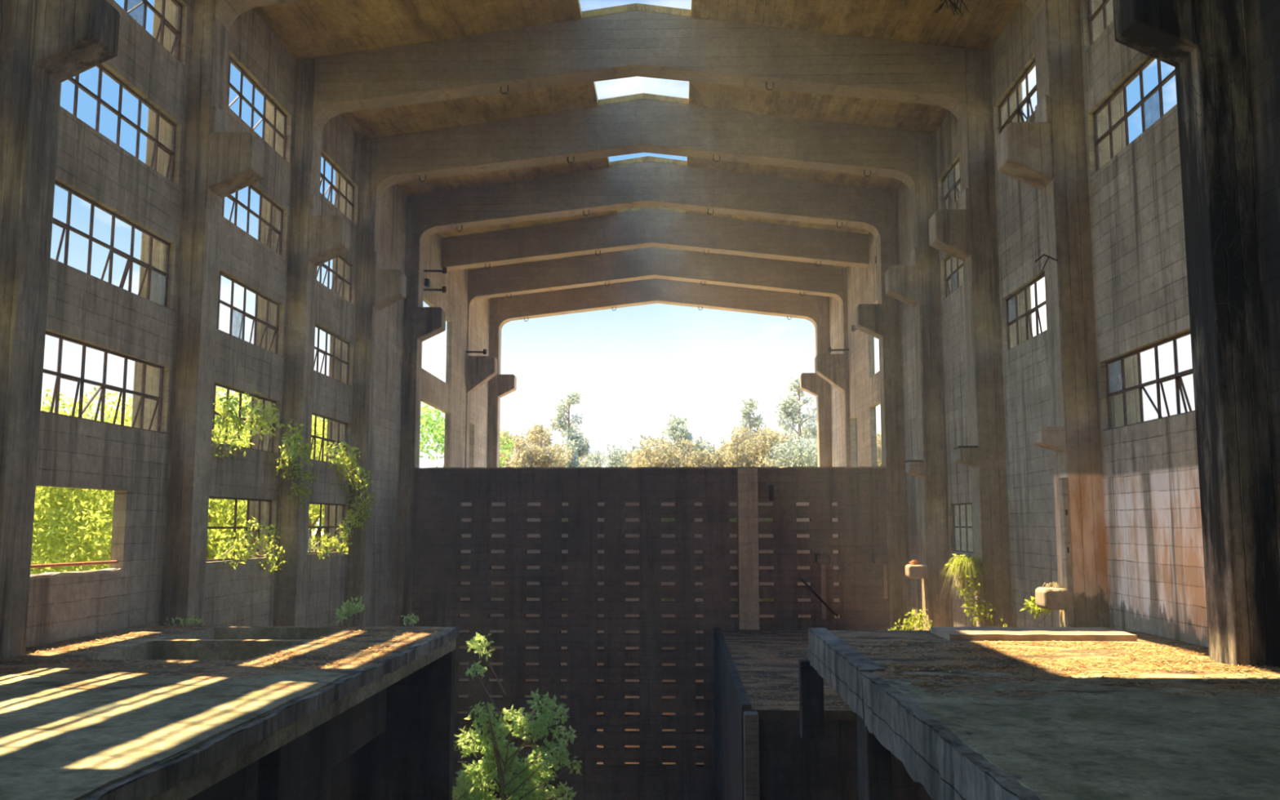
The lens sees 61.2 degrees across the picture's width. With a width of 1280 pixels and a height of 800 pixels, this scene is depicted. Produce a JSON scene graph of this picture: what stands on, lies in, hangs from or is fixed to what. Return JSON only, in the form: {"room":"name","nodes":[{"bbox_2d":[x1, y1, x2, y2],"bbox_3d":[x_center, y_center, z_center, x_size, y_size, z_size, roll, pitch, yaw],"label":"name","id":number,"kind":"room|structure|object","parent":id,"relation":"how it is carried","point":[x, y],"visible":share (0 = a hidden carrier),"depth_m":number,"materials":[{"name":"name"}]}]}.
{"room":"ruins","nodes":[
{"label":"ruins","id":0,"kind":"room"},
{"bbox_2d":[0,0,489,648],"bbox_3d":[-7.820,2.306,23.419,0.200,19.970,51.500,0,-7,2],"label":"wall","id":1,"kind":"structure","parent":0,"point":[131,463],"depth_m":20.58,"materials":[{"name":"concrete"}]},
{"bbox_2d":[30,560,118,568],"bbox_3d":[-8.098,2.308,15.169,0.054,0.074,3.100,0,-7,2],"label":"handrail","id":2,"kind":"object","parent":1,"relation":"attached to","point":[112,562],"visible":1,"depth_m":15.40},
{"bbox_2d":[30,568,124,579],"bbox_3d":[-8.099,2.445,15.137,0.242,0.072,3.074,0,-7,2],"label":"window sill","id":3,"kind":"structure","parent":1,"relation":"attached to","point":[106,571],"depth_m":15.30,"materials":[{"name":"concrete"}]},
{"bbox_2d":[40,330,164,433],"bbox_3d":[-8.172,-0.233,16.048,0.196,1.130,4.220,0,-7,2],"label":"window","id":4,"kind":"structure","parent":1,"relation":"in","point":[82,380],"depth_m":16.33,"materials":[{"name":"metal"}]},
{"bbox_2d":[52,180,169,306],"bbox_3d":[-8.173,-2.334,16.290,0.198,1.140,4.220,0,-7,2],"label":"window","id":5,"kind":"structure","parent":1,"relation":"in","point":[129,264],"depth_m":16.59,"materials":[{"name":"metal"}]},
{"bbox_2d":[67,64,176,182],"bbox_3d":[-8.139,-4.445,16.531,0.130,1.090,4.220,0,-7,2],"label":"window","id":6,"kind":"structure","parent":1,"relation":"in","point":[76,82],"depth_m":17.17,"materials":[{"name":"metal"}]},
{"bbox_2d":[124,0,182,60],"bbox_3d":[-8.170,-6.581,16.778,0.192,1.090,4.220,0,-7,2],"label":"window","id":7,"kind":"structure","parent":1,"relation":"in","point":[176,32],"depth_m":18.27,"materials":[{"name":"metal"}]},
{"bbox_2d":[206,496,271,561],"bbox_3d":[-7.969,2.481,20.870,0.136,1.200,4.250,0,-7,2],"label":"window","id":8,"kind":"structure","parent":1,"relation":"in","point":[234,527],"depth_m":21.77,"materials":[{"name":"metal"}]},
{"bbox_2d":[212,515,285,575],"bbox_3d":[-7.739,2.912,21.621,0.848,1.259,2.659,0,-7,2],"label":"vine","id":9,"kind":"object","parent":8,"relation":"attached to","point":[243,553],"visible":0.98,"depth_m":21.63,"materials":[{"name":"green plant"}]},
{"bbox_2d":[211,382,275,453],"bbox_3d":[-7.999,0.350,21.116,0.196,1.130,4.250,0,-7,2],"label":"window","id":10,"kind":"structure","parent":1,"relation":"in","point":[215,384],"depth_m":21.56,"materials":[{"name":"metal"}]},
{"bbox_2d":[211,394,250,462],"bbox_3d":[-7.853,0.562,20.003,0.782,1.418,1.464,-2,-7,18],"label":"vine","id":11,"kind":"object","parent":10,"relation":"attached to","point":[228,405],"visible":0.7,"depth_m":20.30,"materials":[{"name":"green plant"}]},
{"bbox_2d":[219,386,319,506],"bbox_3d":[-7.565,1.019,22.044,0.848,2.420,3.372,-2,-7,13],"label":"vine","id":12,"kind":"object","parent":10,"relation":"hanging from","point":[297,436],"visible":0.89,"depth_m":22.61,"materials":[{"name":"green plant"}]},
{"bbox_2d":[216,271,279,354],"bbox_3d":[-8.000,-1.751,21.358,0.198,1.140,4.250,0,-7,2],"label":"window","id":13,"kind":"structure","parent":1,"relation":"in","point":[231,306],"depth_m":22.00,"materials":[{"name":"metal"}]},
{"bbox_2d":[222,184,283,255],"bbox_3d":[-7.997,-3.862,21.601,0.192,1.090,4.250,0,-7,2],"label":"window","id":14,"kind":"structure","parent":1,"relation":"in","point":[230,197],"depth_m":22.48,"materials":[{"name":"metal"}]},
{"bbox_2d":[226,56,286,159],"bbox_3d":[-7.935,-5.999,21.844,0.067,1.090,4.250,0,-7,2],"label":"window","id":15,"kind":"structure","parent":1,"relation":"in","point":[264,118],"depth_m":22.24,"materials":[{"name":"metal"}]},
{"bbox_2d":[307,502,344,554],"bbox_3d":[-7.831,3.063,25.930,0.205,1.200,4.200,0,-7,2],"label":"window","id":16,"kind":"structure","parent":1,"relation":"in","point":[318,531],"depth_m":26.78,"materials":[{"name":"metal"}]},
{"bbox_2d":[307,516,356,560],"bbox_3d":[-7.570,3.408,26.577,0.801,1.091,2.249,0,-7,2],"label":"vine","id":17,"kind":"object","parent":16,"relation":"attached to","point":[325,538],"visible":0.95,"depth_m":26.55,"materials":[{"name":"green plant"}]},
{"bbox_2d":[311,413,346,464],"bbox_3d":[-7.808,0.931,26.175,0.160,1.130,4.200,0,-7,2],"label":"window","id":18,"kind":"structure","parent":1,"relation":"in","point":[322,449],"depth_m":26.51,"materials":[{"name":"metal"}]},
{"bbox_2d":[313,324,349,384],"bbox_3d":[-7.809,-1.170,26.416,0.161,1.140,4.200,0,-7,2],"label":"window","id":19,"kind":"structure","parent":1,"relation":"in","point":[325,353],"depth_m":27.21,"materials":[{"name":"metal"}]},
{"bbox_2d":[316,255,351,302],"bbox_3d":[-7.824,-3.281,26.660,0.192,1.090,4.200,0,-7,2],"label":"window","id":20,"kind":"structure","parent":1,"relation":"in","point":[327,268],"depth_m":27.58,"materials":[{"name":"metal"}]},
{"bbox_2d":[320,152,354,222],"bbox_3d":[-7.824,-5.417,26.905,0.192,1.090,4.200,0,-7,2],"label":"window","id":21,"kind":"structure","parent":1,"relation":"in","point":[331,185],"depth_m":27.66,"materials":[{"name":"metal"}]},
{"bbox_2d":[324,440,377,528],"bbox_3d":[-7.361,2.139,27.423,0.889,2.236,2.254,-2,-7,15],"label":"vine","id":22,"kind":"object","parent":1,"relation":"hanging from","point":[339,460],"visible":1,"depth_m":27.61,"materials":[{"name":"green plant"}]},
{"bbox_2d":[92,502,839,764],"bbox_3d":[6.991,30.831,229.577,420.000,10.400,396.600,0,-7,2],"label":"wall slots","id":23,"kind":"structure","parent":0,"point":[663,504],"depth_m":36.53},
{"bbox_2d":[464,270,497,467],"bbox_3d":[-6.790,4.631,43.637,1.820,19.970,0.650,0,-7,2],"label":"concrete column","id":24,"kind":"structure","parent":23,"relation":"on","point":[480,369],"depth_m":44.01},
{"bbox_2d":[487,297,516,467],"bbox_3d":[-6.597,5.213,48.700,1.860,19.970,0.650,0,-7,2],"label":"concrete column","id":25,"kind":"structure","parent":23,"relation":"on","point":[500,385],"depth_m":49.06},
{"bbox_2d":[499,431,531,467],"bbox_3d":[-9.735,6.349,83.088,4.243,8.179,4.454,0,-7,2],"label":"tree","id":26,"kind":"object","parent":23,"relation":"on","point":[508,435],"visible":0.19,"depth_m":83.03,"materials":[{"name":"green plant"}]},
{"bbox_2d":[503,429,546,467],"bbox_3d":[-7.989,5.862,76.609,4.618,7.659,4.667,0,-7,2],"label":"tree","id":27,"kind":"object","parent":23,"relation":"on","point":[522,457],"visible":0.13,"depth_m":76.39,"materials":[{"name":"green plant"}]},
{"bbox_2d":[525,424,568,467],"bbox_3d":[-7.021,5.749,77.521,3.517,8.097,3.429,-5,-8,35],"label":"tree","id":28,"kind":"object","parent":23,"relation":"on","point":[542,455],"visible":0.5,"depth_m":77.63,"materials":[{"name":"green plant"}]},
{"bbox_2d":[520,442,573,467],"bbox_3d":[-6.651,6.702,81.600,5.386,7.136,4.926,0,-7,2],"label":"tree","id":29,"kind":"object","parent":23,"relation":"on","point":[553,450],"visible":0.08,"depth_m":81.46,"materials":[{"name":"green plant"}]},
{"bbox_2d":[546,390,591,466],"bbox_3d":[-6.524,5.451,95.572,4.596,12.810,4.947,0,-7,2],"label":"eucalyptus tree","id":30,"kind":"object","parent":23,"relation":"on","point":[579,440],"visible":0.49,"depth_m":95.58,"materials":[{"name":"green plant"}]},
{"bbox_2d":[582,447,629,467],"bbox_3d":[-3.276,7.271,86.413,5.489,7.101,5.064,0,-7,2],"label":"tree","id":31,"kind":"object","parent":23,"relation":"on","point":[597,457],"visible":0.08,"depth_m":87.27,"materials":[{"name":"green plant"}]},
{"bbox_2d":[601,444,631,467],"bbox_3d":[-1.649,6.423,77.704,4.262,6.800,4.414,0,-7,2],"label":"tree","id":32,"kind":"object","parent":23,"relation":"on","point":[618,458],"visible":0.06,"depth_m":77.88,"materials":[{"name":"green plant"}]},
{"bbox_2d":[631,435,697,467],"bbox_3d":[2.030,6.305,79.399,5.431,7.423,5.853,0,-7,2],"label":"tree","id":33,"kind":"object","parent":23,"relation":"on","point":[645,457],"visible":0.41,"depth_m":78.74,"materials":[{"name":"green plant"}]},
{"bbox_2d":[653,413,697,467],"bbox_3d":[2.680,6.399,94.738,5.651,10.747,5.806,0,-7,2],"label":"eucalyptus tree","id":34,"kind":"object","parent":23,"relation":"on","point":[673,428],"visible":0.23,"depth_m":94.63,"materials":[{"name":"green plant"}]},
{"bbox_2d":[649,448,717,467],"bbox_3d":[2.866,6.752,78.890,5.535,6.412,4.451,0,-7,2],"label":"tree","id":35,"kind":"object","parent":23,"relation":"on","point":[698,458],"visible":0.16,"depth_m":78.22,"materials":[{"name":"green plant"}]},
{"bbox_2d":[692,444,740,466],"bbox_3d":[5.365,6.688,80.323,4.789,6.868,4.258,0,-7,2],"label":"tree","id":36,"kind":"object","parent":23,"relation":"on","point":[720,458],"visible":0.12,"depth_m":80.02,"materials":[{"name":"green plant"}]},
{"bbox_2d":[722,425,753,466],"bbox_3d":[7.049,5.771,77.006,3.517,7.932,3.697,0,-7,2],"label":"tree","id":37,"kind":"object","parent":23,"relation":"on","point":[738,455],"visible":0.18,"depth_m":76.94,"materials":[{"name":"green plant"}]},
{"bbox_2d":[737,396,764,452],"bbox_3d":[9.286,5.588,91.733,4.249,11.662,4.324,0,-7,2],"label":"eucalyptus tree","id":38,"kind":"object","parent":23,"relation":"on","point":[751,403],"visible":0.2,"depth_m":91.68,"materials":[{"name":"green plant"}]},
{"bbox_2d":[727,425,795,466],"bbox_3d":[9.047,5.761,77.353,5.644,8.037,5.077,0,-7,2],"label":"tree","id":39,"kind":"object","parent":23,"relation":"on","point":[754,451],"visible":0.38,"depth_m":77.33,"materials":[{"name":"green plant"}]},
{"bbox_2d":[760,429,817,466],"bbox_3d":[11.250,5.775,75.499,5.740,7.584,4.798,0,-7,2],"label":"tree","id":40,"kind":"object","parent":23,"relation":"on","point":[806,453],"visible":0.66,"depth_m":75.25,"materials":[{"name":"green plant"}]},
{"bbox_2d":[773,375,817,457],"bbox_3d":[13.080,4.447,87.886,5.592,13.051,6.382,0,-7,2],"label":"eucalyptus tree","id":41,"kind":"object","parent":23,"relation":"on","point":[788,406],"visible":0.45,"depth_m":87.65,"materials":[{"name":"green plant"}]},
{"bbox_2d":[800,295,832,467],"bbox_3d":[8.235,5.156,48.200,1.980,19.970,0.650,0,-7,2],"label":"concrete column","id":42,"kind":"structure","parent":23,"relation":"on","point":[813,384],"depth_m":48.56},
{"bbox_2d":[814,267,857,466],"bbox_3d":[8.082,4.573,43.136,1.940,19.970,0.650,0,-7,2],"label":"concrete column","id":43,"kind":"structure","parent":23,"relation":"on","point":[833,368],"depth_m":43.52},
{"bbox_2d":[253,0,1022,271],"bbox_3d":[-0.014,-8.208,24.386,16.020,1.240,51.550,0,-7,2],"label":"ceiling","id":44,"kind":"structure","parent":0,"point":[309,28],"depth_m":24.07,"materials":[{"name":"concrete"}]},
{"bbox_2d":[215,0,1045,32],"bbox_3d":[-0.246,-7.865,19.228,15.400,2.820,0.634,0,-7,2],"label":"roof beam","id":45,"kind":"structure","parent":44,"relation":"attached to","point":[227,11],"depth_m":19.38,"materials":[{"name":"concrete"}]},
{"bbox_2d":[304,9,974,133],"bbox_3d":[-0.073,-7.280,24.312,15.400,2.820,0.634,0,-7,2],"label":"roof beam","id":46,"kind":"structure","parent":44,"relation":"attached to","point":[631,43],"depth_m":24.09,"materials":[{"name":"concrete"}]},
{"bbox_2d":[367,98,918,199],"bbox_3d":[0.099,-6.701,29.346,15.400,2.820,0.634,0,-7,2],"label":"roof beam","id":47,"kind":"structure","parent":44,"relation":"attached to","point":[642,125],"depth_m":29.12,"materials":[{"name":"concrete"}]},
{"bbox_2d":[416,160,883,246],"bbox_3d":[0.270,-6.127,34.340,15.400,2.820,0.634,0,-7,2],"label":"roof beam","id":48,"kind":"structure","parent":44,"relation":"attached to","point":[648,183],"depth_m":34.11,"materials":[{"name":"concrete"}]},
{"bbox_2d":[440,208,869,271],"bbox_3d":[0.444,-5.859,39.460,15.558,2.182,0.634,0,-7,2],"label":"roof beam","id":49,"kind":"structure","parent":44,"relation":"attached to","point":[650,227],"depth_m":39.19,"materials":[{"name":"concrete"}]},
{"bbox_2d":[468,246,843,310],"bbox_3d":[0.616,-5.040,44.496,15.360,2.660,0.634,0,-7,2],"label":"roof beam","id":50,"kind":"structure","parent":44,"relation":"attached to","point":[646,263],"depth_m":44.26,"materials":[{"name":"concrete"}]},
{"bbox_2d":[498,278,817,330],"bbox_3d":[0.789,-4.378,49.551,15.400,2.820,0.634,0,-7,2],"label":"roof beam","id":51,"kind":"structure","parent":44,"relation":"attached to","point":[652,291],"depth_m":49.31,"materials":[{"name":"concrete"}]},
{"bbox_2d":[411,467,889,799],"bbox_3d":[0.265,7.716,32.607,14.400,11.320,0.270,0,-7,2],"label":"wall","id":52,"kind":"structure","parent":0,"point":[439,494],"depth_m":32.72,"materials":[{"name":"concrete"}]},
{"bbox_2d":[414,466,885,469],"bbox_3d":[0.265,2.093,33.263,14.428,0.085,0.363,0,-7,2],"label":"trim","id":53,"kind":"structure","parent":52,"relation":"attached to","point":[773,467],"depth_m":33.10,"materials":[{"name":"concrete"}]},
{"bbox_2d":[640,612,662,799],"bbox_3d":[0.330,9.854,32.203,0.660,6.980,0.060,0,-7,2],"label":"pilaster strip","id":54,"kind":"object","parent":52,"relation":"attached to","point":[651,623],"visible":1,"depth_m":32.26,"materials":[{"name":"grey concrete"}]},
{"bbox_2d":[737,467,759,630],"bbox_3d":[3.278,4.478,32.721,0.600,4.840,0.060,0,-7,2],"label":"pilaster strip","id":55,"kind":"object","parent":52,"relation":"attached to","point":[748,504],"visible":1,"depth_m":32.70,"materials":[{"name":"concrete"}]},
{"bbox_2d":[814,553,830,618],"bbox_3d":[5.478,5.569,32.404,0.430,1.940,0.290,0,-7,2],"label":"wall bracket","id":56,"kind":"object","parent":52,"relation":"attached to","point":[822,560],"visible":1,"depth_m":32.43,"materials":[{"name":"metal"}]},
{"bbox_2d":[871,553,887,598],"bbox_3d":[7.172,5.264,32.381,0.460,1.340,0.290,0,-7,2],"label":"wall bracket","id":57,"kind":"object","parent":52,"relation":"attached to","point":[876,559],"visible":1,"depth_m":32.38,"materials":[{"name":"metal"}]},
{"bbox_2d":[828,0,1279,648],"bbox_3d":[7.791,2.245,22.892,0.200,19.970,51.500,0,-7,2],"label":"wall","id":58,"kind":"structure","parent":0,"point":[1155,560],"depth_m":17.32,"materials":[{"name":"concrete"}]},
{"bbox_2d":[942,157,960,209],"bbox_3d":[7.953,-5.478,26.374,0.156,1.090,4.200,0,-7,2],"label":"window","id":59,"kind":"structure","parent":58,"relation":"in","point":[954,187],"depth_m":27.74,"materials":[{"name":"metal"}]},
{"bbox_2d":[944,254,964,297],"bbox_3d":[7.953,-3.342,26.128,0.156,1.090,4.200,0,-7,2],"label":"window","id":60,"kind":"structure","parent":58,"relation":"in","point":[957,270],"depth_m":27.62,"materials":[{"name":"metal"}]},
{"bbox_2d":[952,502,973,553],"bbox_3d":[7.898,3.002,25.400,0.048,1.200,4.200,0,-7,2],"label":"window","id":61,"kind":"structure","parent":58,"relation":"in","point":[959,526],"depth_m":26.83,"materials":[{"name":"metal"}]},
{"bbox_2d":[998,59,1037,133],"bbox_3d":[7.797,-6.059,21.314,0.192,1.090,4.250,0,-7,2],"label":"window","id":62,"kind":"structure","parent":58,"relation":"in","point":[1018,111],"depth_m":22.18,"materials":[{"name":"metal"}]},
{"bbox_2d":[1005,273,1047,350],"bbox_3d":[7.768,-1.812,20.827,0.133,1.140,4.250,0,-7,2],"label":"window","id":63,"kind":"structure","parent":58,"relation":"in","point":[1027,313],"depth_m":21.73,"materials":[{"name":"metal"}]},
{"bbox_2d":[1088,0,1109,45],"bbox_3d":[7.562,-6.642,16.248,0.067,1.090,4.220,0,-7,2],"label":"window","id":64,"kind":"structure","parent":58,"relation":"in","point":[1103,6],"depth_m":18.12,"materials":[{"name":"metal"}]},
{"bbox_2d":[1093,56,1175,171],"bbox_3d":[7.553,-4.506,16.003,0.048,1.090,4.220,0,-7,2],"label":"window","id":65,"kind":"structure","parent":58,"relation":"in","point":[1158,87],"depth_m":16.84,"materials":[{"name":"metal"}]},
{"bbox_2d":[1105,330,1195,430],"bbox_3d":[7.627,-0.294,15.515,0.196,1.130,4.220,0,-7,2],"label":"window","id":66,"kind":"structure","parent":58,"relation":"in","point":[1178,375],"depth_m":15.86,"materials":[{"name":"metal"}]},
{"bbox_3d":[-98.702,23.840,181.918,192.000,0.600,480.000,0,-7,2],"label":"floor","id":67,"kind":"structure","parent":0,"visible":0},
{"bbox_2d":[31,485,70,546],"bbox_3d":[-12.450,2.328,17.886,5.612,5.064,4.455,-2,-7,21],"label":"bush","id":68,"kind":"object","parent":67,"relation":"on","point":[51,521],"visible":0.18,"depth_m":18.56,"materials":[{"name":"green plant"}]},
{"bbox_2d":[30,389,114,574],"bbox_3d":[-12.217,2.576,22.656,5.883,5.660,4.054,-1,-7,11],"label":"deciduous tree","id":69,"kind":"object","parent":67,"relation":"on","point":[61,553],"visible":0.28,"depth_m":21.87,"materials":[{"name":"green plant"}]},
{"bbox_2d":[40,400,236,568],"bbox_3d":[-14.750,3.068,28.640,6.705,6.055,6.244,-4,-7,29],"label":"deciduous tree","id":70,"kind":"object","parent":67,"relation":"on","point":[93,415],"visible":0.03,"depth_m":28.13,"materials":[{"name":"green plant"}]},
{"bbox_2d":[63,386,248,444],"bbox_3d":[-16.011,3.004,37.029,6.780,8.100,6.709,-3,-7,25],"label":"deciduous tree","id":71,"kind":"object","parent":67,"relation":"on","point":[108,407],"visible":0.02,"depth_m":36.16,"materials":[{"name":"green plant"}]},
{"bbox_2d":[126,391,327,548],"bbox_3d":[-12.029,3.090,32.859,6.894,6.977,7.673,6,-9,-41],"label":"deciduous tree","id":72,"kind":"object","parent":67,"relation":"on","point":[319,424],"visible":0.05,"depth_m":32.34,"materials":[{"name":"green plant"}]},
{"bbox_2d":[206,497,319,559],"bbox_3d":[-11.131,3.661,28.592,5.017,4.861,6.085,0,-7,2],"label":"bush","id":73,"kind":"object","parent":67,"relation":"on","point":[220,510],"visible":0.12,"depth_m":27.87,"materials":[{"name":"green plant"}]},
{"bbox_2d":[214,387,327,551],"bbox_3d":[-12.360,3.347,39.568,7.385,7.998,5.818,0,-7,2],"label":"deciduous tree","id":74,"kind":"object","parent":67,"relation":"on","point":[311,517],"visible":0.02,"depth_m":39.10,"materials":[{"name":"green plant"}]},
{"bbox_2d":[419,403,514,467],"bbox_3d":[-9.003,4.434,57.024,6.922,9.831,5.899,0,-7,-3],"label":"deciduous tree","id":75,"kind":"object","parent":67,"relation":"on","point":[439,436],"visible":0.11,"depth_m":57.06,"materials":[{"name":"green plant"}]},
{"bbox_3d":[-0.284,11.437,14.114,16.020,0.300,35.620,0,-7,2],"label":"floor","id":76,"kind":"structure","parent":0,"visible":0},
{"bbox_2d":[0,0,119,659],"bbox_3d":[-7.804,1.145,13.324,1.860,19.970,0.650,0,-7,2],"label":"concrete column","id":77,"kind":"structure","parent":76,"relation":"on","point":[44,44],"depth_m":13.54,"materials":[{"name":"concrete"}]},
{"bbox_2d":[131,0,265,626],"bbox_3d":[-7.632,1.726,18.377,1.860,19.970,0.650,0,-7,2],"label":"concrete column","id":78,"kind":"structure","parent":76,"relation":"on","point":[218,163],"depth_m":18.58,"materials":[{"name":"concrete"}]},
{"bbox_2d":[0,626,460,799],"bbox_3d":[-5.705,6.414,6.889,5.109,8.031,19.769,0,-7,2],"label":"concrete platform","id":79,"kind":"object","parent":76,"relation":"on","point":[382,728],"visible":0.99,"depth_m":10.74,"materials":[{"name":"concrete"}]},
{"bbox_2d":[0,625,447,677],"bbox_3d":[-5.473,3.228,14.168,4.902,0.045,5.787,0,-7,2],"label":"leaf litter","id":80,"kind":"object","parent":79,"relation":"on","point":[291,656],"visible":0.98,"depth_m":13.62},
{"bbox_2d":[333,595,364,626],"bbox_3d":[-4.599,3.334,17.045,0.497,0.519,0.307,6,-9,-40],"label":"weed","id":81,"kind":"object","parent":79,"relation":"on","point":[344,607],"visible":0.98,"depth_m":17.04,"materials":[{"name":"green plant"}]},
{"bbox_2d":[247,59,351,626],"bbox_3d":[-7.458,2.311,23.461,1.860,19.970,0.650,0,-7,2],"label":"concrete column","id":82,"kind":"structure","parent":76,"relation":"on","point":[315,239],"depth_m":23.69,"materials":[{"name":"concrete"}]},
{"bbox_2d":[323,138,406,626],"bbox_3d":[-7.287,2.889,28.495,1.860,19.970,0.650,0,-7,2],"label":"concrete column","id":83,"kind":"structure","parent":76,"relation":"on","point":[377,288],"depth_m":28.73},
{"bbox_2d":[395,195,445,626],"bbox_3d":[-7.116,3.464,33.489,1.860,19.970,0.650,0,-7,2],"label":"concrete column","id":84,"kind":"structure","parent":76,"relation":"on","point":[420,323],"depth_m":33.69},
{"bbox_2d":[452,633,582,799],"bbox_3d":[-2.270,8.042,19.281,2.324,7.734,1.929,1,-7,-9],"label":"tree","id":85,"kind":"object","parent":76,"relation":"on","point":[517,788],"visible":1,"depth_m":19.40,"materials":[{"name":"green plant"}]},
{"bbox_2d":[714,627,937,799],"bbox_3d":[4.873,9.234,24.872,5.820,6.559,14.388,0,-7,2],"label":"platform","id":86,"kind":"object","parent":76,"relation":"on","point":[761,753],"visible":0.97,"depth_m":18.45,"materials":[{"name":"concrete"}]},
{"bbox_2d":[722,630,849,708],"bbox_3d":[3.518,6.066,25.370,2.679,0.044,13.677,0,-7,2],"label":"leaf litter","id":87,"kind":"object","parent":86,"relation":"on","point":[789,636],"visible":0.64,"depth_m":24.78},
{"bbox_2d":[888,606,930,630],"bbox_3d":[5.755,5.066,22.659,0.729,1.440,1.133,6,-9,-43],"label":"weed","id":88,"kind":"object","parent":86,"relation":"on","point":[913,620],"visible":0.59,"depth_m":22.73,"materials":[{"name":"green plant"}]},
{"bbox_2d":[944,552,1008,626],"bbox_3d":[7.075,4.414,22.106,1.676,2.580,0.777,-5,-8,39],"label":"vine","id":89,"kind":"object","parent":86,"relation":"on","point":[983,609],"visible":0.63,"depth_m":22.20,"materials":[{"name":"green plant"}]},
{"bbox_2d":[854,190,909,630],"bbox_3d":[7.715,3.406,32.989,1.980,19.970,0.650,0,-7,2],"label":"concrete column","id":90,"kind":"structure","parent":76,"relation":"on","point":[882,321],"depth_m":33.10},
{"bbox_2d":[884,132,973,630],"bbox_3d":[7.545,2.832,27.995,1.980,19.970,0.650,0,-7,2],"label":"concrete column","id":91,"kind":"structure","parent":76,"relation":"on","point":[917,285],"depth_m":28.14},
{"bbox_2d":[904,459,924,477],"bbox_3d":[7.101,1.785,28.014,0.420,0.446,0.422,0,-7,2],"label":"corbel","id":92,"kind":"object","parent":91,"relation":"attached to","point":[915,468],"visible":1,"depth_m":27.82,"materials":[{"name":"concrete"}]},
{"bbox_2d":[905,560,928,578],"bbox_3d":[7.065,4.321,27.684,0.490,0.460,0.460,0,-7,2],"label":"box","id":93,"kind":"object","parent":91,"relation":"attached to","point":[914,570],"visible":1,"depth_m":27.46,"materials":[{"name":"concrete"}]},
{"bbox_2d":[928,48,1032,626],"bbox_3d":[7.373,2.253,22.961,1.980,19.970,0.650,0,-7,2],"label":"concrete column","id":94,"kind":"structure","parent":76,"relation":"on","point":[969,233],"depth_m":23.15,"materials":[{"name":"concrete"}]},
{"bbox_2d":[954,445,979,467],"bbox_3d":[6.929,1.206,22.980,0.420,0.446,0.422,0,-7,2],"label":"corbel","id":95,"kind":"object","parent":94,"relation":"attached to","point":[968,455],"visible":1,"depth_m":22.78,"materials":[{"name":"concrete"}]},
{"bbox_2d":[943,555,994,578],"bbox_3d":[6.842,3.492,22.649,1.228,0.446,1.240,0,-7,2],"label":"grass tuft","id":96,"kind":"object","parent":94,"relation":"attached to","point":[967,559],"visible":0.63,"depth_m":22.39,"materials":[{"name":"yellow plant"}]},
{"bbox_2d":[955,573,984,591],"bbox_3d":[6.893,3.802,22.643,0.490,0.340,0.460,0,-7,2],"label":"box","id":97,"kind":"object","parent":94,"relation":"attached to","point":[982,588],"visible":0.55,"depth_m":22.42,"materials":[{"name":"concrete"}]},
{"bbox_2d":[942,560,995,603],"bbox_3d":[6.724,3.765,22.482,1.144,0.864,1.160,0,-7,2],"label":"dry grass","id":98,"kind":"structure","parent":97,"relation":"on","point":[957,577],"depth_m":22.29,"materials":[{"name":"green plant"}]},
{"bbox_2d":[798,627,1279,799],"bbox_3d":[4.626,6.352,6.427,5.050,8.049,19.573,0,-7,2],"label":"concrete platform","id":99,"kind":"object","parent":76,"relation":"on","point":[1109,742],"visible":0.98,"depth_m":9.14,"materials":[{"name":"concrete"}]},
{"bbox_2d":[930,626,1137,641],"bbox_3d":[5.597,3.361,15.561,2.575,0.110,1.164,0,-7,2],"label":"kerb","id":100,"kind":"object","parent":99,"relation":"on","point":[1011,633],"visible":0.99,"depth_m":15.13,"materials":[{"name":"concrete"}]},
{"bbox_2d":[853,640,1279,696],"bbox_3d":[5.016,3.024,12.468,4.570,0.059,4.897,0,-7,2],"label":"leaf litter","id":101,"kind":"object","parent":99,"relation":"on","point":[1152,664],"visible":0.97,"depth_m":12.21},
{"bbox_2d":[995,0,1140,628],"bbox_3d":[7.200,1.669,17.878,1.980,19.970,0.650,0,-7,2],"label":"concrete column","id":102,"kind":"structure","parent":76,"relation":"on","point":[1048,154],"depth_m":18.06,"materials":[{"name":"concrete"}]},
{"bbox_2d":[1020,596,1061,623],"bbox_3d":[6.677,3.432,17.905,0.549,0.523,0.863,5,-8,-35],"label":"weed","id":103,"kind":"object","parent":102,"relation":"attached to","point":[1033,606],"visible":0.44,"depth_m":17.94,"materials":[{"name":"green plant"}]},
{"bbox_2d":[1032,426,1066,451],"bbox_3d":[6.766,0.646,17.893,0.400,0.396,0.422,0,-7,2],"label":"corbel","id":104,"kind":"object","parent":102,"relation":"attached to","point":[1051,437],"visible":1,"depth_m":17.69,"materials":[{"name":"concrete"}]},
{"bbox_2d":[1035,586,1074,609],"bbox_3d":[6.720,3.217,17.560,0.490,0.340,0.460,0,-7,2],"label":"box","id":105,"kind":"object","parent":102,"relation":"attached to","point":[1046,597],"visible":0.98,"depth_m":17.34,"materials":[{"name":"concrete"}]},
{"bbox_2d":[1058,477,1074,625],"bbox_3d":[6.889,2.435,17.495,0.100,2.360,0.156,0,-7,2],"label":"strip","id":106,"kind":"object","parent":102,"relation":"attached to","point":[1063,482],"visible":1,"depth_m":17.47,"materials":[{"name":"concrete"}]},
{"bbox_2d":[1112,0,1279,666],"bbox_3d":[7.027,1.087,12.824,1.980,19.970,0.650,0,-7,2],"label":"concrete column","id":107,"kind":"structure","parent":76,"relation":"on","point":[1241,543],"depth_m":12.85,"materials":[{"name":"concrete"}]},
{"bbox_2d":[1186,6,1259,334],"bbox_3d":[6.844,-3.286,12.771,0.700,5.092,0.395,0,-7,2],"label":"twigs","id":108,"kind":"object","parent":107,"relation":"attached to","point":[1220,303],"visible":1,"depth_m":12.72,"materials":[{"name":"plant"}]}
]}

